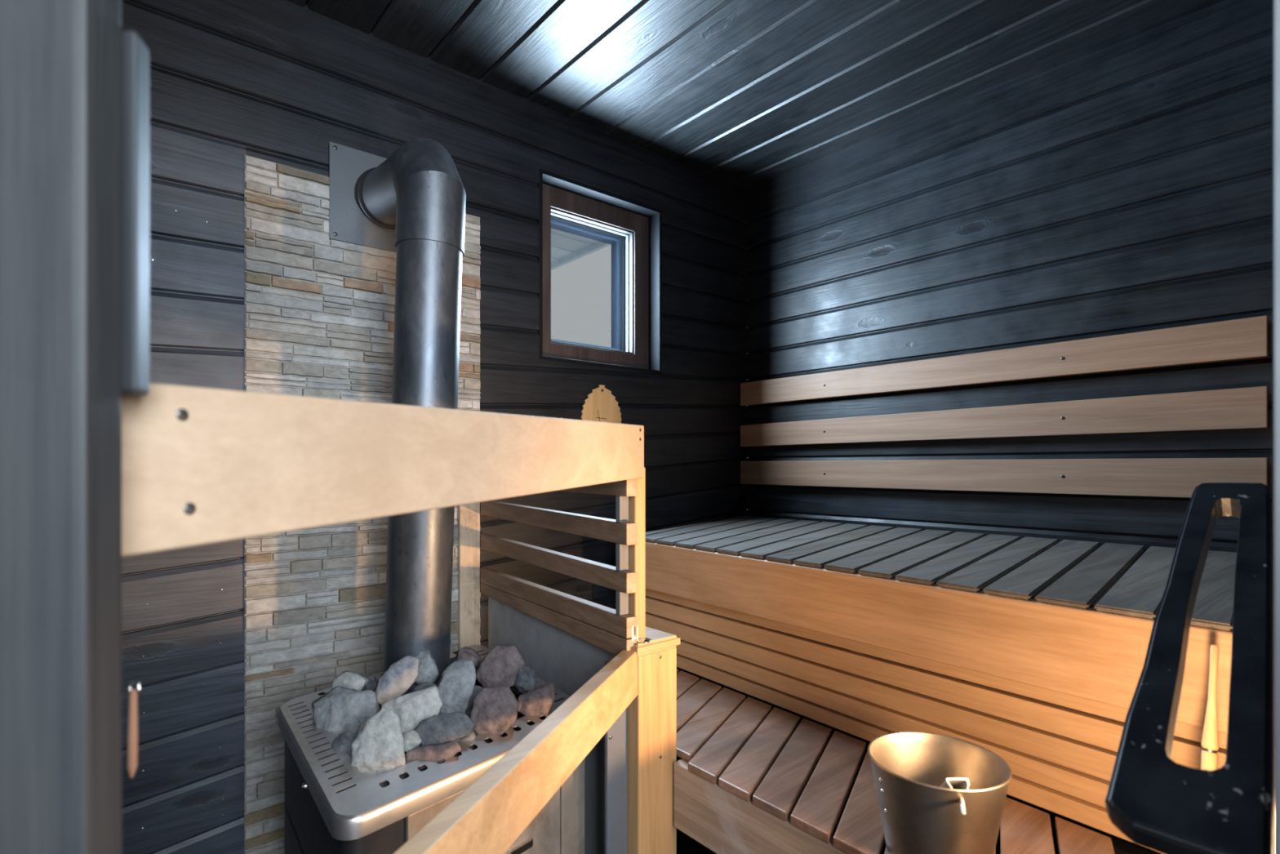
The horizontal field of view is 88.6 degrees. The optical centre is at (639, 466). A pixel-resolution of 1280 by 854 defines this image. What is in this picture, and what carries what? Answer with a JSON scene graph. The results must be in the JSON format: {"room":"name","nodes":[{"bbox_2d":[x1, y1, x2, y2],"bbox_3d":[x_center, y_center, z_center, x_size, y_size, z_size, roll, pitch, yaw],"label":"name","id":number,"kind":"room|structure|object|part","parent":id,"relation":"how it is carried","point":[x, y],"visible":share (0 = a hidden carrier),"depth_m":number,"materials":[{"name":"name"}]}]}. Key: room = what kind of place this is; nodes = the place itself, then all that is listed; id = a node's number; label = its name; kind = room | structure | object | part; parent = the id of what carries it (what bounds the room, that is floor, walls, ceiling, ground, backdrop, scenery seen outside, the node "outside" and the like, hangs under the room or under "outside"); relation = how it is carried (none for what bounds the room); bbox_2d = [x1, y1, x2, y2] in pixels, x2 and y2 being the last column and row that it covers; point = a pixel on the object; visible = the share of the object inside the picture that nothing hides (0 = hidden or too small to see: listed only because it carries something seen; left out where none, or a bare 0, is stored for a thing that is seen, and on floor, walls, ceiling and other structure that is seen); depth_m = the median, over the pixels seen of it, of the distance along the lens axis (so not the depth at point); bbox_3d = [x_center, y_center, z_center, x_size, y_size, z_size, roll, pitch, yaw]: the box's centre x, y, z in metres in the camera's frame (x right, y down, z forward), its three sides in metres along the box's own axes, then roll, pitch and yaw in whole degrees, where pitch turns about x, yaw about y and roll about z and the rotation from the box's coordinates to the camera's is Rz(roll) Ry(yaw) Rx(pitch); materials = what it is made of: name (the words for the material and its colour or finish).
{"room":"sauna","nodes":[
{"label":"sauna","id":0,"kind":"room"},
{"bbox_2d":[121,0,747,853],"bbox_3d":[-0.377,0.007,1.904,2.000,2.185,0.101,0,0,-40],"label":"wall","id":1,"kind":"structure","parent":0,"point":[314,79],"depth_m":1.54,"materials":[{"name":"black wood"}]},
{"bbox_2d":[244,155,480,853],"bbox_3d":[-0.646,0.186,1.602,0.555,1.728,0.014,0,0,-40],"label":"cladding","id":2,"kind":"object","parent":1,"relation":"attached to","point":[319,308],"visible":0.44,"depth_m":1.50,"materials":[{"name":"stone"}]},
{"bbox_2d":[328,141,396,252],"bbox_3d":[-0.625,-0.645,1.608,0.256,0.226,0.005,0,0,-40],"label":"wall plate","id":3,"kind":"object","parent":1,"relation":"attached to","point":[348,223],"visible":0.45,"depth_m":1.56,"materials":[{"name":"metal"}]},
{"bbox_2d":[457,502,479,648],"bbox_3d":[-0.458,0.260,1.750,0.057,0.580,0.020,0,0,-40],"label":"batten","id":4,"kind":"object","parent":1,"relation":"attached to","point":[468,515],"visible":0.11,"depth_m":1.74,"materials":[{"name":"beige wood"}]},
{"bbox_2d":[537,168,662,374],"bbox_3d":[-0.160,-0.591,2.124,0.482,0.556,0.156,0,0,-40],"label":"window","id":5,"kind":"structure","parent":1,"relation":"in","point":[633,228],"depth_m":2.19,"materials":[{"name":"brown wood"}]},
{"bbox_3d":[-0.196,-0.588,2.168,0.374,0.455,0.042,0,0,-40],"label":"sash","id":6,"kind":"part","parent":5,"relation":"part of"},
{"bbox_2d":[580,384,622,423],"bbox_3d":[-0.119,-0.122,2.046,0.156,0.266,0.008,0,0,-40],"label":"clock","id":7,"kind":"object","parent":1,"relation":"attached to","point":[600,405],"visible":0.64,"depth_m":2.04,"materials":[{"name":"brown wood"}]},
{"bbox_2d":[286,0,1196,190],"bbox_3d":[0.283,-1.085,-0.076,3.913,0.060,3.819,0,0,-40],"label":"ceiling","id":8,"kind":"structure","parent":0,"point":[744,94],"depth_m":1.68,"materials":[{"name":"black wood"}]},
{"bbox_2d":[676,781,886,853],"bbox_3d":[0.282,1.125,-0.024,3.800,0.050,3.899,0,0,-40],"label":"floor","id":9,"kind":"structure","parent":0,"point":[686,844],"depth_m":1.90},
{"bbox_2d":[277,644,585,853],"bbox_3d":[-0.387,0.770,1.222,0.511,0.660,0.649,0,0,-40],"label":"stove","id":10,"kind":"object","parent":9,"relation":"on","point":[331,806],"visible":0.52,"depth_m":0.98,"materials":[{"name":"metal"}]},
{"bbox_2d":[331,731,356,760],"bbox_3d":[-0.464,0.440,1.030,0.035,0.045,0.047,0,0,-40],"label":"stone","id":11,"kind":"object","parent":10,"relation":"on","point":[344,741],"visible":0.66,"depth_m":1.02,"materials":[{"name":"grey stone"}]},
{"bbox_2d":[311,685,380,737],"bbox_3d":[-0.511,0.427,1.136,0.123,0.098,0.089,0,0,-13],"label":"stone","id":12,"kind":"object","parent":10,"relation":"on","point":[340,710],"visible":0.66,"depth_m":1.11,"materials":[{"name":"grey stone"}]},
{"bbox_2d":[330,670,368,690],"bbox_3d":[-0.538,0.403,1.211,0.072,0.052,0.041,0,0,8],"label":"stone","id":13,"kind":"object","parent":12,"relation":"on","point":[348,679],"visible":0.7,"depth_m":1.20,"materials":[{"name":"grey stone"}]},
{"bbox_2d":[362,675,378,691],"bbox_3d":[-0.514,0.421,1.243,0.031,0.049,0.042,0,0,-40],"label":"stone","id":14,"kind":"object","parent":10,"relation":"on","point":[372,683],"visible":0.36,"depth_m":1.23,"materials":[{"name":"grey stone"}]},
{"bbox_2d":[350,707,405,774],"bbox_3d":[-0.394,0.424,0.992,0.083,0.114,0.080,0,0,-11],"label":"stone","id":15,"kind":"object","parent":10,"relation":"on","point":[377,747],"visible":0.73,"depth_m":0.97,"materials":[{"name":"grey stone"}]},
{"bbox_2d":[374,655,421,706],"bbox_3d":[-0.433,0.383,1.168,0.081,0.092,0.052,0,0,-12],"label":"stone","id":16,"kind":"object","parent":10,"relation":"on","point":[400,676],"visible":0.83,"depth_m":1.15,"materials":[{"name":"grey stone"}]},
{"bbox_2d":[354,137,466,694],"bbox_3d":[-0.515,-0.133,1.443,0.156,1.190,0.444,0,0,-34],"label":"pipe","id":17,"kind":"object","parent":10,"relation":"on","point":[418,192],"visible":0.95,"depth_m":1.27,"materials":[{"name":"metal"}]},
{"bbox_2d":[381,685,443,733],"bbox_3d":[-0.378,0.406,1.087,0.102,0.078,0.054,0,0,-8],"label":"stone","id":18,"kind":"object","parent":10,"relation":"on","point":[411,708],"visible":0.62,"depth_m":1.07,"materials":[{"name":"grey stone"}]},
{"bbox_2d":[402,729,422,751],"bbox_3d":[-0.364,0.433,1.034,0.038,0.034,0.032,0,0,-17],"label":"stone","id":19,"kind":"object","parent":10,"relation":"on","point":[412,740],"visible":0.64,"depth_m":1.02,"materials":[{"name":"grey stone"}]},
{"bbox_2d":[412,681,437,692],"bbox_3d":[-0.388,0.417,1.195,0.052,0.044,0.042,0,0,5],"label":"stone","id":20,"kind":"object","parent":10,"relation":"on","point":[425,685],"visible":0.28,"depth_m":1.19,"materials":[{"name":"grey stone"}]},
{"bbox_2d":[413,650,439,684],"bbox_3d":[-0.426,0.393,1.271,0.067,0.082,0.074,0,0,-22],"label":"stone","id":21,"kind":"object","parent":10,"relation":"on","point":[428,669],"visible":0.52,"depth_m":1.25,"materials":[{"name":"grey stone"}]},
{"bbox_2d":[405,740,461,770],"bbox_3d":[-0.318,0.441,1.001,0.091,0.046,0.039,0,0,-1],"label":"stone","id":22,"kind":"object","parent":10,"relation":"on","point":[448,749],"visible":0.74,"depth_m":0.99,"materials":[{"name":"stone"}]},
{"bbox_2d":[414,711,476,745],"bbox_3d":[-0.317,0.421,1.051,0.106,0.055,0.045,0,0,-3],"label":"stone","id":23,"kind":"object","parent":10,"relation":"on","point":[434,730],"visible":0.85,"depth_m":1.04,"materials":[{"name":"grey stone"}]},
{"bbox_2d":[436,659,476,714],"bbox_3d":[-0.338,0.406,1.191,0.078,0.109,0.073,0,0,-13],"label":"stone","id":24,"kind":"object","parent":10,"relation":"on","point":[456,683],"visible":0.8,"depth_m":1.17,"materials":[{"name":"grey stone"}]},
{"bbox_2d":[456,731,475,755],"bbox_3d":[-0.293,0.447,1.071,0.055,0.049,0.039,0,0,16],"label":"stone","id":25,"kind":"object","parent":10,"relation":"on","point":[472,736],"visible":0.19,"depth_m":1.05,"materials":[{"name":"stone"}]},
{"bbox_2d":[453,646,481,670],"bbox_3d":[-0.369,0.413,1.398,0.060,0.056,0.042,0,0,4],"label":"stone","id":26,"kind":"object","parent":10,"relation":"on","point":[467,653],"visible":0.6,"depth_m":1.39,"materials":[{"name":"brown stone"}]},
{"bbox_2d":[465,685,483,717],"bbox_3d":[-0.297,0.436,1.193,0.047,0.075,0.058,0,0,-27],"label":"stone","id":27,"kind":"object","parent":10,"relation":"on","point":[477,688],"visible":0.13,"depth_m":1.18,"materials":[{"name":"grey stone"}]},
{"bbox_3d":[-0.226,0.750,0.998,0.007,0.560,0.288,0,0,38],"label":"panel","id":28,"kind":"part","parent":10,"relation":"part of","materials":[{"name":"beige wood"}]},
{"bbox_2d":[470,685,519,739],"bbox_3d":[-0.248,0.420,1.114,0.087,0.094,0.068,0,0,-4],"label":"stone","id":29,"kind":"object","parent":10,"relation":"on","point":[494,709],"visible":0.83,"depth_m":1.09,"materials":[{"name":"stone"}]},
{"bbox_2d":[475,644,524,688],"bbox_3d":[-0.286,0.409,1.335,0.102,0.095,0.074,0,0,-12],"label":"stone","id":30,"kind":"object","parent":10,"relation":"on","point":[500,665],"visible":0.8,"depth_m":1.31,"materials":[{"name":"brown stone"}]},
{"bbox_2d":[514,666,536,693],"bbox_3d":[-0.229,0.426,1.315,0.047,0.051,0.047,0,0,10],"label":"stone","id":31,"kind":"object","parent":10,"relation":"on","point":[526,677],"visible":0.92,"depth_m":1.30,"materials":[{"name":"grey stone"}]},
{"bbox_2d":[517,682,555,717],"bbox_3d":[-0.188,0.423,1.181,0.073,0.068,0.052,0,0,-12],"label":"stone","id":32,"kind":"object","parent":10,"relation":"on","point":[539,700],"visible":0.9,"depth_m":1.16,"materials":[{"name":"stone"}]},
{"bbox_3d":[-0.117,0.750,1.138,0.006,0.560,0.058,0,0,38],"label":"panel","id":33,"kind":"part","parent":10,"relation":"part of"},
{"bbox_2d":[488,595,627,853],"bbox_3d":[-0.208,0.712,1.422,0.045,0.777,0.731,0,0,-28],"label":"shield","id":34,"kind":"object","parent":9,"relation":"on","point":[559,657],"visible":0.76,"depth_m":1.24,"materials":[{"name":"grey metal"}]},
{"bbox_2d":[615,626,679,853],"bbox_3d":[-0.003,0.699,1.166,0.098,0.803,0.114,0,0,-40],"label":"post","id":35,"kind":"object","parent":9,"relation":"on","point":[652,713],"visible":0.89,"depth_m":1.12,"materials":[{"name":"brown wood"}]},
{"bbox_2d":[121,382,644,556],"bbox_3d":[-0.144,-0.011,0.712,0.025,0.118,0.863,0,0,19],"label":"guard rail","id":36,"kind":"object","parent":35,"relation":"attached to","point":[200,465],"visible":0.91,"depth_m":0.45,"materials":[{"name":"brown wood"}]},
{"bbox_2d":[393,649,637,853],"bbox_3d":[-0.134,0.346,0.694,0.026,0.076,0.854,0,0,16],"label":"guard rail","id":37,"kind":"object","parent":35,"relation":"attached to","point":[492,812],"visible":1,"depth_m":0.71,"materials":[{"name":"brown wood"}]},
{"bbox_2d":[480,466,645,655],"bbox_3d":[-0.207,0.169,1.437,0.048,0.338,0.776,0,0,-32],"label":"guard","id":38,"kind":"object","parent":35,"relation":"attached to","point":[611,630],"visible":0.79,"depth_m":1.23,"materials":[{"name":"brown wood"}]},
{"bbox_3d":[-0.216,0.314,1.432,0.021,0.048,0.776,0,0,-32],"label":"rail","id":39,"kind":"part","parent":38,"relation":"part of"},
{"bbox_3d":[-0.009,0.280,1.106,0.013,0.028,0.002,0,0,-40],"label":"keyhole plate","id":40,"kind":"part","parent":38,"relation":"part of","materials":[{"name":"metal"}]},
{"bbox_2d":[636,638,649,643],"bbox_3d":[0.006,0.295,1.112,0.022,0.004,0.022,0,0,-40],"label":"washer","id":41,"kind":"object","parent":35,"relation":"on","point":[641,640],"visible":1,"depth_m":1.11,"materials":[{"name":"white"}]},
{"bbox_2d":[673,668,1160,853],"bbox_3d":[0.157,0.800,1.294,0.382,0.600,1.495,0,0,-40],"label":"bench","id":42,"kind":"object","parent":9,"relation":"on","point":[740,776],"visible":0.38,"depth_m":1.06,"materials":[{"name":"brown wood"}]},
{"bbox_2d":[867,731,1012,853],"bbox_3d":[0.382,0.438,0.843,0.168,0.125,0.168,0,0,-40],"label":"metal bucket","id":43,"kind":"object","parent":42,"relation":"on","point":[919,815],"visible":0.98,"depth_m":0.81,"materials":[{"name":"metal"}]},
{"bbox_2d":[940,777,969,814],"bbox_3d":[0.381,0.407,0.792,0.028,0.066,0.116,0,0,6],"label":"scoop","id":44,"kind":"object","parent":43,"relation":"attached to","point":[951,783],"visible":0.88,"depth_m":0.79,"materials":[{"name":"grey metal"}]},
{"bbox_2d":[940,779,967,789],"bbox_3d":[0.383,0.407,0.813,0.025,0.065,0.075,0,0,5],"label":"bracket","id":45,"kind":"object","parent":44,"relation":"on","point":[951,784],"depth_m":0.79,"materials":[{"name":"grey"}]},
{"bbox_3d":[0.371,0.388,0.756,0.005,0.008,0.043,0,0,21],"label":"stem","id":46,"kind":"part","parent":44,"relation":"part of","materials":[{"name":"silver metal"}]},
{"bbox_3d":[0.686,0.807,0.896,0.035,0.586,0.045,0,0,-40],"label":"leg","id":47,"kind":"part","parent":42,"relation":"part of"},
{"bbox_2d":[645,515,1236,770],"bbox_3d":[0.512,0.642,1.578,0.978,0.915,1.520,0,0,-40],"label":"bench","id":48,"kind":"object","parent":9,"relation":"on","point":[1075,618],"depth_m":1.12,"materials":[{"name":"brown wood"}]},
{"bbox_3d":[0.602,0.693,2.108,0.040,0.815,0.045,0,0,-40],"label":"leg","id":49,"kind":"part","parent":48,"relation":"part of","materials":[{"name":"brown wood"}]},
{"bbox_2d":[645,588,1226,853],"bbox_3d":[0.375,0.407,1.286,0.049,0.183,1.251,0,0,-36],"label":"skirt","id":50,"kind":"object","parent":48,"relation":"attached to","point":[1068,777],"visible":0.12,"depth_m":1.12,"materials":[{"name":"brown wood"}]},
{"bbox_3d":[0.635,0.353,0.733,0.076,0.295,0.016,0,0,-40],"label":"wooden brush handle","id":51,"kind":"part","parent":48,"relation":"part of","materials":[{"name":"beige wood"}]},
{"bbox_2d":[746,0,1273,853],"bbox_3d":[0.966,0.007,1.894,0.080,2.185,1.649,0,0,-40],"label":"wall","id":52,"kind":"structure","parent":0,"point":[1121,183],"depth_m":1.73,"materials":[{"name":"black wood"}]},
{"bbox_2d":[740,315,1268,405],"bbox_3d":[0.857,-0.273,1.930,0.040,0.086,1.444,0,0,-40],"label":"backrest slat","id":53,"kind":"object","parent":52,"relation":"attached to","point":[1246,338],"visible":1,"depth_m":1.69,"materials":[{"name":"brown wood"}]},
{"bbox_2d":[740,386,1268,446],"bbox_3d":[0.857,-0.122,1.930,0.040,0.093,1.444,0,0,-40],"label":"backrest slat","id":54,"kind":"object","parent":52,"relation":"attached to","point":[1239,407],"visible":1,"depth_m":1.68,"materials":[{"name":"brown wood"}]},
{"bbox_2d":[740,457,1268,497],"bbox_3d":[0.857,0.024,1.930,0.040,0.091,1.444,0,0,-40],"label":"backrest slat","id":55,"kind":"object","parent":52,"relation":"attached to","point":[1139,477],"visible":0.97,"depth_m":1.72,"materials":[{"name":"brown wood"}]},
{"bbox_3d":[0.874,0.023,0.847,1.428,2.155,0.223,0,0,-40],"label":"wall","id":56,"kind":"structure","parent":0,"visible":0},
{"bbox_2d":[1104,482,1273,853],"bbox_3d":[0.522,0.146,0.589,0.425,0.256,0.093,0,0,-42],"label":"handle","id":57,"kind":"object","parent":56,"relation":"attached to","point":[1161,804],"visible":1,"depth_m":0.52,"materials":[{"name":"black paint"}]},
{"bbox_2d":[1273,0,1279,853],"bbox_3d":[0.461,0.022,0.360,0.278,2.155,0.119,0,0,0],"label":"trim","id":58,"kind":"structure","parent":56,"relation":"attached to","point":[1276,2],"depth_m":0.33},
{"bbox_3d":[-0.698,0.023,0.765,0.080,2.155,1.229,0,0,-40],"label":"wall","id":59,"kind":"structure","parent":0,"visible":0},
{"bbox_2d":[0,0,121,853],"bbox_3d":[-0.422,0.022,0.310,0.356,2.155,0.218,0,0,0],"label":"trim","id":60,"kind":"structure","parent":59,"relation":"attached to","point":[60,60],"depth_m":0.29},
{"bbox_2d":[121,681,141,777],"bbox_3d":[-0.290,0.149,0.371,0.016,0.055,0.006,0,0,4],"label":"handle","id":61,"kind":"object","parent":59,"relation":"attached to","point":[132,726],"visible":1,"depth_m":0.37,"materials":[{"name":"brown wood"}]},
{"bbox_2d":[121,30,149,395],"bbox_3d":[-0.251,-0.122,0.319,0.022,0.174,0.016,0,0,0],"label":"trim","id":62,"kind":"structure","parent":59,"relation":"attached to","point":[135,53],"depth_m":0.31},
{"label":"outside","id":63,"kind":"structure","parent":0,"visible":0},
{"bbox_2d":[551,227,611,270],"bbox_3d":[-1.147,-1.245,3.231,1.815,0.150,2.720,0,0,-40],"label":"roof eave","id":64,"kind":"object","parent":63,"point":[566,247],"visible":0.05,"depth_m":3.56}
]}

